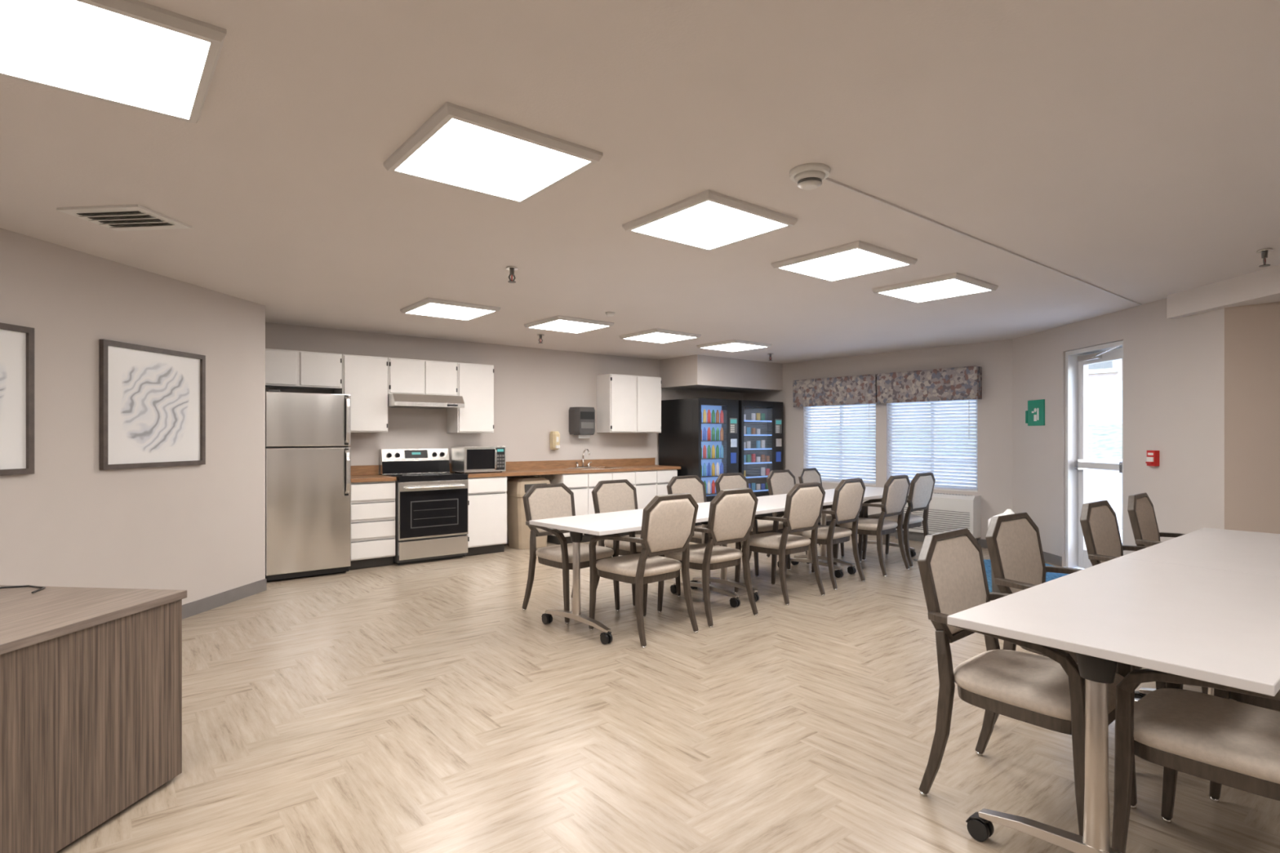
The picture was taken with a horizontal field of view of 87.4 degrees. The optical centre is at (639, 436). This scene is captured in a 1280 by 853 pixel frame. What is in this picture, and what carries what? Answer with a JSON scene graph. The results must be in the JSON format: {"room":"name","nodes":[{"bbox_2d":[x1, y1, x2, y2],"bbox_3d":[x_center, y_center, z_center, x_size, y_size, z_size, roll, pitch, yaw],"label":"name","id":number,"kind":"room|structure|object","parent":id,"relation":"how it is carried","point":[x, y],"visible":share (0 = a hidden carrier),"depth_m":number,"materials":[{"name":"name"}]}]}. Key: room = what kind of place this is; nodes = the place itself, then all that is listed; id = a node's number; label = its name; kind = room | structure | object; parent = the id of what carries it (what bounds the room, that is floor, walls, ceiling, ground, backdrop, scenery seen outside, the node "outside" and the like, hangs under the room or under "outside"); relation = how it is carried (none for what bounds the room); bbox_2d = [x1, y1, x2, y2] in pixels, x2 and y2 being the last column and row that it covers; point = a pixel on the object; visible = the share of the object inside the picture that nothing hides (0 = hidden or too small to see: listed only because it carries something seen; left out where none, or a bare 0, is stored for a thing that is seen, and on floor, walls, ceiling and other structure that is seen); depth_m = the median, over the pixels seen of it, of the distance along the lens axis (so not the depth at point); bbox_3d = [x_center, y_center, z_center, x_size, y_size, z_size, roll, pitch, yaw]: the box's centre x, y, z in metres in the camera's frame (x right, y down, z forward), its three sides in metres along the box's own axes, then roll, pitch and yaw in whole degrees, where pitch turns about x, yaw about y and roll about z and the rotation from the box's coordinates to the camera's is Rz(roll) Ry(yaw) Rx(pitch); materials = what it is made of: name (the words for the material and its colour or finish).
{"room":"common room","nodes":[
{"label":"common room","id":0,"kind":"room"},
{"bbox_2d":[0,227,265,604],"bbox_3d":[-3.667,0.098,2.560,0.150,2.465,6.528,0,0,6],"label":"wall","id":1,"kind":"structure","parent":0,"point":[199,530],"depth_m":4.39,"materials":[{"name":"paint"}]},
{"bbox_2d":[0,322,34,475],"bbox_3d":[-3.487,-0.203,3.365,0.030,0.825,0.856,0,0,6],"label":"framed artwork","id":2,"kind":"object","parent":1,"relation":"attached to","point":[16,342],"visible":1,"depth_m":3.71,"materials":[{"name":"brown wood"}]},
{"bbox_2d":[99,338,205,470],"bbox_3d":[-3.351,-0.203,4.646,0.030,0.825,0.856,0,0,6],"label":"framed artwork","id":3,"kind":"object","parent":1,"relation":"attached to","point":[153,400],"visible":1,"depth_m":4.58,"materials":[{"name":"white paper"}]},
{"bbox_2d":[182,578,266,619],"bbox_3d":[-3.586,1.280,2.551,0.012,0.100,6.528,0,0,6],"label":"baseboard","id":4,"kind":"structure","parent":1,"relation":"attached to","point":[195,607],"depth_m":5.27,"materials":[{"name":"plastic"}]},
{"bbox_2d":[265,322,743,544],"bbox_3d":[-1.114,0.098,8.836,7.134,2.465,0.150,0,0,-39],"label":"wall","id":5,"kind":"structure","parent":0,"point":[535,389],"depth_m":8.36,"materials":[{"name":"beige paint"}]},
{"bbox_2d":[265,348,342,390],"bbox_3d":[-3.423,-0.665,6.660,0.790,0.350,0.329,0,0,-39],"label":"upper cabinet","id":6,"kind":"object","parent":5,"relation":"attached to","point":[288,369],"depth_m":6.56,"materials":[{"name":"white wood"}]},
{"bbox_2d":[333,354,387,432],"bbox_3d":[-2.935,-0.442,7.054,0.457,0.795,0.329,0,0,-39],"label":"upper cabinet","id":7,"kind":"object","parent":5,"relation":"attached to","point":[365,378],"depth_m":6.93,"materials":[{"name":"white wood"}]},
{"bbox_2d":[387,357,457,395],"bbox_3d":[-2.456,-0.647,7.441,0.770,0.385,0.329,0,0,-39],"label":"upper cabinet","id":8,"kind":"object","parent":5,"relation":"attached to","point":[405,376],"depth_m":7.30,"materials":[{"name":"white wood"}]},
{"bbox_2d":[387,393,464,408],"bbox_3d":[-2.398,-0.385,7.373,0.770,0.134,0.494,0,0,-39],"label":"range hood","id":9,"kind":"object","parent":5,"relation":"attached to","point":[394,400],"visible":0.9,"depth_m":7.18,"materials":[{"name":"silver metal"}]},
{"bbox_2d":[446,362,493,432],"bbox_3d":[-1.979,-0.442,7.826,0.449,0.795,0.329,0,0,-39],"label":"upper cabinet","id":10,"kind":"object","parent":5,"relation":"attached to","point":[475,382],"depth_m":7.70,"materials":[{"name":"white wood"}]},
{"bbox_2d":[549,431,559,449],"bbox_3d":[-1.092,0.050,8.677,0.110,0.240,0.125,0,0,-39],"label":"soap dispenser","id":11,"kind":"object","parent":5,"relation":"attached to","point":[554,436],"visible":1,"depth_m":8.64,"materials":[{"name":"beige plastic"}]},
{"bbox_2d":[568,406,595,438],"bbox_3d":[-0.755,-0.185,8.896,0.320,0.410,0.208,0,0,-39],"label":"paper towel dispenser","id":12,"kind":"object","parent":5,"relation":"attached to","point":[581,420],"visible":1,"depth_m":8.80,"materials":[{"name":"grey plastic"}]},
{"bbox_2d":[596,373,662,432],"bbox_3d":[-0.139,-0.447,9.311,0.900,0.785,0.329,0,0,-39],"label":"upper cabinet","id":13,"kind":"object","parent":5,"relation":"attached to","point":[626,403],"depth_m":9.12,"materials":[{"name":"white wood"}]},
{"bbox_2d":[659,354,782,392],"bbox_3d":[1.252,-0.927,10.135,1.820,0.415,0.800,0,0,-39],"label":"soffit","id":14,"kind":"structure","parent":5,"relation":"attached to","point":[693,372],"depth_m":9.73,"materials":[{"name":"paint"}]},
{"bbox_2d":[0,0,1279,363],"bbox_3d":[0.435,-1.195,3.243,11.750,0.120,10.500,0,0,-39],"label":"ceiling","id":15,"kind":"structure","parent":0,"point":[1130,149],"depth_m":2.72,"materials":[{"name":"paint"}]},
{"bbox_2d":[0,0,226,123],"bbox_3d":[-1.609,-1.118,1.914,0.650,0.034,0.650,0,0,-39],"label":"ceiling light","id":16,"kind":"object","parent":15,"relation":"attached to","point":[135,54],"depth_m":1.92,"materials":[{"name":"white plastic"}]},
{"bbox_2d":[56,204,191,231],"bbox_3d":[-2.653,-1.121,3.462,0.440,0.028,0.340,0,0,6],"label":"ceiling air vent","id":17,"kind":"object","parent":15,"relation":"attached to","point":[116,217],"depth_m":3.43,"materials":[{"name":"white metal"}]},
{"bbox_2d":[400,297,500,320],"bbox_3d":[-1.680,-1.118,5.918,0.650,0.034,0.650,0,0,-39],"label":"ceiling light","id":18,"kind":"object","parent":15,"relation":"attached to","point":[431,307],"depth_m":5.81,"materials":[{"name":"white plastic"}]},
{"bbox_2d":[383,102,603,204],"bbox_3d":[-0.605,-1.118,2.724,0.650,0.034,0.650,0,0,-39],"label":"ceiling light","id":19,"kind":"object","parent":15,"relation":"attached to","point":[460,147],"depth_m":2.64,"materials":[{"name":"white plastic"}]},
{"bbox_2d":[506,266,517,283],"bbox_3d":[-0.858,-1.085,4.486,0.080,0.100,0.080,0,0,-39],"label":"sprinkler","id":20,"kind":"object","parent":15,"relation":"attached to","point":[511,268],"visible":1,"depth_m":4.48,"materials":[{"name":"silver metal"}]},
{"bbox_2d":[537,333,544,343],"bbox_3d":[-1.101,-1.085,7.413,0.080,0.100,0.080,0,0,-39],"label":"sprinkler","id":21,"kind":"object","parent":15,"relation":"attached to","point":[540,335],"visible":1,"depth_m":7.40,"materials":[{"name":"silver metal"}]},
{"bbox_2d":[524,315,613,333],"bbox_3d":[-0.713,-1.118,6.711,0.650,0.034,0.650,0,0,-39],"label":"ceiling light","id":22,"kind":"object","parent":15,"relation":"attached to","point":[556,323],"depth_m":6.62,"materials":[{"name":"white plastic"}]},
{"bbox_2d":[605,311,614,316],"bbox_3d":[-0.272,-1.120,6.116,0.090,0.030,0.090,0,0,-39],"label":"sensor","id":23,"kind":"object","parent":15,"relation":"attached to","point":[608,313],"visible":1,"depth_m":6.09,"materials":[{"name":"white plastic"}]},
{"bbox_2d":[618,328,701,343],"bbox_3d":[0.222,-1.118,7.479,0.650,0.034,0.650,0,0,-39],"label":"ceiling light","id":24,"kind":"object","parent":15,"relation":"attached to","point":[654,335],"depth_m":7.38,"materials":[{"name":"white plastic"}]},
{"bbox_2d":[622,189,797,251],"bbox_3d":[0.363,-1.118,3.531,0.650,0.034,0.650,0,0,-39],"label":"ceiling light","id":25,"kind":"object","parent":15,"relation":"attached to","point":[708,220],"depth_m":3.45,"materials":[{"name":"white plastic"}]},
{"bbox_2d":[696,339,771,351],"bbox_3d":[1.159,-1.118,8.260,0.650,0.034,0.650,0,0,-39],"label":"ceiling light","id":26,"kind":"object","parent":15,"relation":"attached to","point":[733,345],"depth_m":8.17,"materials":[{"name":"white plastic"}]},
{"bbox_2d":[767,352,773,360],"bbox_3d":[1.775,-1.085,9.105,0.080,0.100,0.080,0,0,-39],"label":"sprinkler","id":27,"kind":"object","parent":15,"relation":"attached to","point":[769,353],"visible":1,"depth_m":9.09,"materials":[{"name":"silver metal"}]},
{"bbox_2d":[789,163,830,190],"bbox_3d":[0.725,-1.100,2.860,0.170,0.070,0.170,0,0,-39],"label":"smoke detector","id":28,"kind":"object","parent":15,"relation":"attached to","point":[807,176],"visible":1,"depth_m":2.81,"materials":[{"name":"white plastic"}]},
{"bbox_2d":[771,240,917,282],"bbox_3d":[1.315,-1.118,4.326,0.650,0.034,0.650,0,0,-39],"label":"ceiling light","id":29,"kind":"object","parent":15,"relation":"attached to","point":[857,258],"depth_m":4.24,"materials":[{"name":"white plastic"}]},
{"bbox_2d":[871,272,998,302],"bbox_3d":[2.235,-1.118,5.081,0.650,0.034,0.650,0,0,-39],"label":"ceiling light","id":30,"kind":"object","parent":15,"relation":"attached to","point":[955,284],"depth_m":5.00,"materials":[{"name":"white plastic"}]},
{"bbox_2d":[823,177,1141,305],"bbox_3d":[2.538,-1.130,4.323,4.500,0.010,0.012,0,0,-39],"label":"cable","id":31,"kind":"object","parent":15,"relation":"attached to","point":[828,180],"depth_m":3.68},
{"bbox_2d":[1255,248,1273,266],"bbox_3d":[3.790,-1.085,4.061,0.080,0.100,0.080,0,0,-39],"label":"sprinkler","id":32,"kind":"object","parent":15,"relation":"attached to","point":[1264,251],"visible":1,"depth_m":4.05,"materials":[{"name":"silver metal"}]},
{"bbox_2d":[56,533,1279,852],"bbox_3d":[0.435,1.380,3.243,11.750,0.100,10.500,0,0,-39],"label":"floor","id":33,"kind":"structure","parent":0,"point":[412,708],"depth_m":2.95,"materials":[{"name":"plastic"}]},
{"bbox_2d":[0,585,186,852],"bbox_3d":[-2.370,0.965,1.817,1.022,0.730,1.722,0,0,6],"label":"credenza","id":34,"kind":"object","parent":33,"relation":"on","point":[91,678],"visible":1,"depth_m":2.24,"materials":[{"name":"brown wood"}]},
{"bbox_2d":[0,585,44,593],"bbox_3d":[-2.457,0.596,2.596,0.248,0.007,0.141,0,0,-15],"label":"charging cable","id":35,"kind":"object","parent":34,"relation":"on","point":[20,586],"visible":1,"depth_m":2.65,"materials":[{"name":"black plastic"}]},
{"bbox_2d":[265,389,351,582],"bbox_3d":[-3.283,0.450,6.511,0.730,1.760,0.724,0,0,-39],"label":"refrigerator","id":36,"kind":"object","parent":33,"relation":"on","point":[308,435],"visible":0.94,"depth_m":6.26,"materials":[{"name":"silver metal"}]},
{"bbox_2d":[348,480,395,569],"bbox_3d":[-2.860,0.892,6.963,0.445,0.875,0.565,0,0,-39],"label":"base cabinet","id":37,"kind":"object","parent":33,"relation":"on","point":[372,503],"visible":0.77,"depth_m":6.75,"materials":[{"name":"white laminate"}]},
{"bbox_2d":[351,465,396,482],"bbox_3d":[-2.856,0.382,6.959,0.447,0.143,0.577,0,0,-39],"label":"countertop","id":38,"kind":"structure","parent":37,"relation":"on","point":[359,473],"depth_m":7.14,"materials":[{"name":"laminate"}]},
{"bbox_2d":[379,448,468,564],"bbox_3d":[-2.342,0.733,7.299,0.760,1.195,0.668,0,0,-39],"label":"range","id":39,"kind":"object","parent":33,"relation":"on","point":[431,500],"visible":1,"depth_m":7.13,"materials":[{"name":"silver metal"}]},
{"bbox_2d":[462,476,506,556],"bbox_3d":[-1.888,0.892,7.744,0.490,0.875,0.571,0,0,-39],"label":"base cabinet","id":40,"kind":"object","parent":33,"relation":"on","point":[486,496],"visible":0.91,"depth_m":7.53,"materials":[{"name":"white laminate"}]},
{"bbox_2d":[506,476,550,549],"bbox_3d":[-1.355,0.912,8.094,0.480,0.835,0.392,0,0,-39],"label":"waste bin","id":41,"kind":"object","parent":33,"relation":"on","point":[518,531],"visible":0.59,"depth_m":7.92,"materials":[{"name":"beige plastic"}]},
{"bbox_2d":[522,483,619,624],"bbox_3d":[-0.537,0.852,5.122,0.592,0.955,0.602,0,0,45],"label":"dining chair","id":42,"kind":"object","parent":33,"relation":"on","point":[542,501],"visible":0.74,"depth_m":5.10,"materials":[{"name":"beige fabric"}]},
{"bbox_2d":[539,469,677,544],"bbox_3d":[-0.384,0.892,8.962,1.880,0.875,0.565,0,0,-39],"label":"base cabinet","id":43,"kind":"object","parent":33,"relation":"on","point":[648,484],"visible":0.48,"depth_m":8.52,"materials":[{"name":"white wood"}]},
{"bbox_2d":[449,457,680,477],"bbox_3d":[-0.843,0.382,8.583,3.170,0.143,0.577,0,0,-39],"label":"countertop","id":44,"kind":"structure","parent":43,"relation":"on","point":[544,467],"depth_m":8.64,"materials":[{"name":"laminate"}]},
{"bbox_2d":[451,446,505,473],"bbox_3d":[-1.860,0.263,7.741,0.510,0.300,0.397,0,0,-39],"label":"microwave oven","id":45,"kind":"object","parent":44,"relation":"on","point":[465,460],"visible":0.99,"depth_m":7.60,"materials":[{"name":"silver metal"}]},
{"bbox_2d":[574,448,591,467],"bbox_3d":[-0.720,0.287,8.908,0.267,0.256,0.176,0,0,-39],"label":"sink faucet","id":46,"kind":"object","parent":44,"relation":"on","point":[577,464],"depth_m":8.94,"materials":[{"name":"silver metal"}]},
{"bbox_2d":[563,466,622,469],"bbox_3d":[-0.611,0.430,8.773,0.660,0.042,0.420,0,0,-39],"label":"sink","id":47,"kind":"object","parent":44,"relation":"in","point":[585,468],"visible":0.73,"depth_m":8.78,"materials":[{"name":"silver metal"}]},
{"bbox_2d":[529,506,740,644],"bbox_3d":[0.050,0.960,4.984,1.570,0.740,0.760,0,0,-44],"label":"table","id":48,"kind":"object","parent":33,"relation":"on","point":[627,521],"visible":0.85,"depth_m":4.54,"materials":[{"name":"laminate"}]},
{"bbox_2d":[591,479,680,607],"bbox_3d":[-0.044,0.852,5.597,0.602,0.955,0.592,0,0,-43],"label":"dining chair","id":49,"kind":"object","parent":33,"relation":"on","point":[610,495],"visible":0.38,"depth_m":5.68,"materials":[{"name":"beige fabric"}]},
{"bbox_2d":[588,493,698,648],"bbox_3d":[0.031,0.852,4.562,0.602,0.955,0.592,0,0,-43],"label":"dining chair","id":50,"kind":"object","parent":33,"relation":"on","point":[668,521],"visible":1,"depth_m":4.40,"materials":[{"name":"beige fabric"}]},
{"bbox_2d":[658,398,738,525],"bbox_3d":[0.854,0.400,9.728,0.800,1.860,0.854,0,0,-39],"label":"vending machine","id":51,"kind":"object","parent":33,"relation":"on","point":[700,436],"visible":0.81,"depth_m":9.46,"materials":[{"name":"black plastic"}]},
{"bbox_2d":[666,475,744,584],"bbox_3d":[0.612,0.852,6.228,0.602,0.955,0.592,0,0,-40],"label":"dining chair","id":52,"kind":"object","parent":33,"relation":"on","point":[693,485],"visible":0.19,"depth_m":6.39,"materials":[{"name":"beige fabric"}]},
{"bbox_2d":[657,488,758,627],"bbox_3d":[0.512,0.852,5.011,0.602,0.955,0.592,0,0,-40],"label":"dining chair","id":53,"kind":"object","parent":33,"relation":"on","point":[732,512],"visible":0.88,"depth_m":4.82,"materials":[{"name":"beige fabric"}]},
{"bbox_2d":[715,472,790,577],"bbox_3d":[1.119,0.852,6.716,0.602,0.955,0.592,0,0,-41],"label":"dining chair","id":54,"kind":"object","parent":33,"relation":"on","point":[732,480],"visible":0.43,"depth_m":6.75,"materials":[{"name":"beige fabric"}]},
{"bbox_2d":[738,400,782,516],"bbox_3d":[1.571,0.400,10.281,0.930,1.860,0.854,0,0,-39],"label":"vending machine","id":55,"kind":"object","parent":33,"relation":"on","point":[760,422],"visible":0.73,"depth_m":10.02,"materials":[{"name":"black metal"}]},
{"bbox_2d":[690,493,843,601],"bbox_3d":[1.183,0.960,6.075,1.570,0.740,0.760,0,0,-44],"label":"table","id":56,"kind":"object","parent":33,"relation":"on","point":[775,503],"visible":0.45,"depth_m":5.83,"materials":[{"name":"laminate"}]},
{"bbox_2d":[734,482,825,605],"bbox_3d":[1.182,0.852,5.628,0.602,0.955,0.592,0,0,-40],"label":"dining chair","id":57,"kind":"object","parent":33,"relation":"on","point":[804,503],"visible":0.94,"depth_m":5.46,"materials":[{"name":"beige fabric"}]},
{"bbox_2d":[766,469,834,564],"bbox_3d":[1.757,0.852,7.330,0.602,0.955,0.592,0,0,-41],"label":"dining chair","id":58,"kind":"object","parent":33,"relation":"on","point":[779,482],"visible":0.23,"depth_m":7.43,"materials":[{"name":"beige fabric"}]},
{"bbox_2d":[782,478,865,590],"bbox_3d":[1.695,0.852,6.150,0.602,0.955,0.592,0,0,-43],"label":"dining chair","id":59,"kind":"object","parent":33,"relation":"on","point":[848,497],"visible":0.73,"depth_m":5.95,"materials":[{"name":"beige fabric"}]},
{"bbox_2d":[798,467,862,557],"bbox_3d":[2.206,0.852,7.762,0.592,0.955,0.602,0,0,43],"label":"dining chair","id":60,"kind":"object","parent":33,"relation":"on","point":[806,475],"visible":0.22,"depth_m":7.85,"materials":[{"name":"beige fabric"}]},
{"bbox_2d":[791,486,915,574],"bbox_3d":[2.317,0.960,7.167,1.570,0.740,0.760,0,0,-44],"label":"table","id":61,"kind":"object","parent":33,"relation":"on","point":[870,492],"visible":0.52,"depth_m":6.77,"materials":[{"name":"laminate"}]},
{"bbox_2d":[833,475,910,577],"bbox_3d":[2.328,0.852,6.704,0.602,0.955,0.592,0,0,-43],"label":"dining chair","id":62,"kind":"object","parent":33,"relation":"on","point":[896,488],"visible":0.79,"depth_m":6.53,"materials":[{"name":"beige fabric"}]},
{"bbox_2d":[862,472,935,567],"bbox_3d":[2.775,0.852,7.162,0.602,0.955,0.592,0,0,-42],"label":"dining chair","id":63,"kind":"object","parent":33,"relation":"on","point":[922,486],"visible":0.74,"depth_m":6.97,"materials":[{"name":"beige fabric"}]},
{"bbox_2d":[913,559,1069,592],"bbox_3d":[3.599,1.325,6.442,1.300,0.010,1.560,0,0,0],"label":"mat","id":64,"kind":"object","parent":33,"relation":"on","point":[1050,576],"visible":0.11,"depth_m":6.39,"materials":[{"name":"blue carpet"}]},
{"bbox_2d":[987,509,1014,592],"bbox_3d":[3.023,0.962,5.486,0.307,0.736,0.304,0,0,-39],"label":"trash bag","id":65,"kind":"object","parent":33,"relation":"on","point":[994,588],"visible":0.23,"depth_m":5.48,"materials":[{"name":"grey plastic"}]},
{"bbox_2d":[917,528,1137,836],"bbox_3d":[1.401,0.852,2.450,0.602,0.955,0.592,0,0,-41],"label":"dining chair","id":66,"kind":"object","parent":33,"relation":"on","point":[1048,692],"visible":0.77,"depth_m":2.43,"materials":[{"name":"beige fabric"}]},
{"bbox_2d":[985,512,1166,724],"bbox_3d":[1.958,0.852,3.021,0.602,0.955,0.592,0,0,-37],"label":"dining chair","id":67,"kind":"object","parent":33,"relation":"on","point":[1014,544],"visible":0.28,"depth_m":3.15,"materials":[{"name":"beige fabric"}]},
{"bbox_2d":[946,557,1279,852],"bbox_3d":[1.920,0.960,2.430,1.700,0.740,0.790,0,0,-39],"label":"table","id":68,"kind":"object","parent":33,"relation":"on","point":[1220,627],"visible":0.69,"depth_m":2.08,"materials":[{"name":"laminate"}]},
{"bbox_2d":[1080,500,1208,694],"bbox_3d":[2.807,0.852,3.655,0.602,0.955,0.592,0,0,-39],"label":"dining chair","id":69,"kind":"object","parent":33,"relation":"on","point":[1098,519],"visible":0.2,"depth_m":3.77,"materials":[{"name":"beige fabric"}]},
{"bbox_2d":[1127,493,1185,546],"bbox_3d":[3.453,0.852,4.189,0.602,0.955,0.592,0,0,-41],"label":"dining chair","id":70,"kind":"object","parent":33,"relation":"on","point":[1140,509],"visible":0.25,"depth_m":4.29,"materials":[{"name":"beige fabric"}]},
{"bbox_2d":[1111,668,1279,852],"bbox_3d":[1.794,0.852,1.948,0.602,0.955,0.592,0,0,-38],"label":"dining chair","id":71,"kind":"object","parent":33,"relation":"on","point":[1229,743],"visible":0.91,"depth_m":1.95,"materials":[{"name":"brown wood"}]},
{"bbox_2d":[1119,528,1279,701],"bbox_3d":[3.246,0.960,3.500,1.700,0.740,0.790,0,0,-39],"label":"table","id":72,"kind":"object","parent":33,"relation":"on","point":[1239,551],"visible":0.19,"depth_m":3.40,"materials":[{"name":"laminate"}]},
{"bbox_2d":[1208,688,1279,802],"bbox_3d":[2.462,0.852,2.397,0.602,0.955,0.592,0,0,-41],"label":"dining chair","id":73,"kind":"object","parent":33,"relation":"on","point":[1215,790],"visible":0.26,"depth_m":2.41,"materials":[{"name":"brown wood"}]},
{"bbox_2d":[743,338,1013,539],"bbox_3d":[3.077,0.098,9.443,0.150,2.465,4.170,0,0,-39],"label":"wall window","id":74,"kind":"structure","parent":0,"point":[995,408],"depth_m":8.36,"materials":[{"name":"beige paint"}]},
{"bbox_2d":[895,492,981,542],"bbox_3d":[3.688,1.018,8.401,0.207,0.623,1.060,0,0,-39],"label":"air conditioner","id":75,"kind":"object","parent":74,"relation":"attached to","point":[947,512],"depth_m":8.15,"materials":[{"name":"white metal"}]},
{"bbox_2d":[1013,297,1224,567],"bbox_3d":[4.419,0.098,6.355,0.200,2.465,2.836,0,0,0],"label":"wall","id":76,"kind":"structure","parent":0,"point":[1174,368],"depth_m":5.69,"materials":[{"name":"beige paint"}]},
{"bbox_2d":[792,373,876,407],"bbox_3d":[2.776,-0.645,9.579,0.146,0.400,1.380,0,0,-39],"label":"window valance","id":77,"kind":"object","parent":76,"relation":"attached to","point":[862,388],"visible":1,"depth_m":9.48,"materials":[{"name":"fabric"}]},
{"bbox_2d":[805,404,875,485],"bbox_3d":[2.893,0.000,9.654,0.130,1.340,1.210,0,0,-39],"label":"window","id":78,"kind":"structure","parent":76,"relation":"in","point":[875,405],"depth_m":9.67,"materials":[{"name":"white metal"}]},
{"bbox_2d":[804,404,875,484],"bbox_3d":[2.860,-0.005,9.628,0.064,1.325,1.190,0,0,-39],"label":"window blind","id":79,"kind":"object","parent":78,"relation":"attached to","point":[871,422],"visible":0.82,"depth_m":9.59,"materials":[{"name":"white plastic"}]},
{"bbox_2d":[876,365,982,403],"bbox_3d":[3.637,-0.645,8.513,0.146,0.400,1.320,0,0,-39],"label":"window valance","id":80,"kind":"object","parent":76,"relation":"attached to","point":[964,383],"visible":1,"depth_m":8.39,"materials":[{"name":"fabric"}]},
{"bbox_2d":[888,400,977,492],"bbox_3d":[3.751,0.000,8.592,0.130,1.340,1.200,0,0,-39],"label":"window","id":81,"kind":"structure","parent":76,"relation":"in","point":[976,401],"depth_m":8.59,"materials":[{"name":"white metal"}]},
{"bbox_2d":[888,399,977,490],"bbox_3d":[3.718,-0.005,8.566,0.064,1.325,1.180,0,0,-39],"label":"window blind","id":82,"kind":"object","parent":81,"relation":"attached to","point":[914,428],"visible":0.76,"depth_m":8.50,"materials":[{"name":"white plastic"}]},
{"bbox_2d":[889,532,987,548],"bbox_3d":[3.014,1.280,9.392,0.012,0.100,4.170,0,0,-39],"label":"baseboard","id":83,"kind":"structure","parent":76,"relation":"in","point":[983,543],"depth_m":8.04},
{"bbox_2d":[1025,399,1044,426],"bbox_3d":[4.318,-0.260,7.323,0.015,0.280,0.350,0,0,0],"label":"wall sign","id":84,"kind":"object","parent":76,"relation":"attached to","point":[1035,414],"depth_m":7.30,"materials":[{"name":"green plastic"}]},
{"bbox_2d":[1042,551,1062,566],"bbox_3d":[4.313,1.280,6.355,0.012,0.100,2.836,0,0,0],"label":"baseboard","id":85,"kind":"structure","parent":76,"relation":"attached to","point":[1054,559],"depth_m":6.99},
{"bbox_2d":[1065,340,1123,568],"bbox_3d":[4.424,0.232,6.407,0.170,2.197,0.854,0,0,0],"label":"door","id":86,"kind":"structure","parent":76,"relation":"in","point":[1077,361],"depth_m":6.78,"materials":[{"name":"white metal"}]},
{"bbox_2d":[1145,450,1159,466],"bbox_3d":[4.284,0.180,5.603,0.060,0.130,0.090,0,0,0],"label":"alarm pull station","id":87,"kind":"object","parent":76,"relation":"attached to","point":[1153,456],"visible":1,"depth_m":5.57,"materials":[{"name":"red plastic"}]},
{"bbox_2d":[1166,265,1279,318],"bbox_3d":[5.223,-1.042,3.152,2.008,0.185,4.440,0,0,0],"label":"beam","id":88,"kind":"structure","parent":76,"relation":"attached to","point":[1260,286],"depth_m":4.82,"materials":[{"name":"paint"}]},
{"bbox_2d":[1224,301,1279,533],"bbox_3d":[5.667,0.098,3.376,0.150,2.465,4.135,0,0,-39],"label":"wall alcove","id":89,"kind":"structure","parent":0,"point":[1252,331],"depth_m":4.82,"materials":[{"name":"beige paint"}]},
{"label":"outside","id":90,"kind":"structure","parent":0,"visible":0},
{"bbox_3d":[11.672,1.580,9.422,90.000,0.200,80.000,0,0,-39],"label":"ground","id":91,"kind":"structure","parent":90,"visible":0},
{"bbox_2d":[811,424,1122,458],"bbox_3d":[10.206,0.605,10.808,4.540,1.750,20.000,0,0,-39],"label":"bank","id":92,"kind":"object","parent":91,"relation":"on","point":[1104,441],"depth_m":13.38,"materials":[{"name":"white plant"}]},
{"bbox_2d":[811,453,1122,529],"bbox_3d":[8.237,0.915,9.219,0.500,1.130,20.000,0,0,-39],"label":"wall","id":93,"kind":"structure","parent":91,"relation":"on","point":[1103,484],"depth_m":10.34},
{"bbox_2d":[849,359,1122,425],"bbox_3d":[15.623,-1.595,14.024,6.070,6.150,22.200,0,0,-39],"label":"building","id":94,"kind":"structure","parent":91,"relation":"on","point":[1104,379],"depth_m":15.42,"materials":[{"name":"white metal"}]},
{"bbox_2d":[1071,529,1122,569],"bbox_3d":[5.587,1.430,8.044,5.000,0.080,11.500,0,0,-39],"label":"patio","id":95,"kind":"structure","parent":91,"relation":"on","point":[1120,531],"depth_m":9.30,"materials":[{"name":"white concrete"}]}
]}

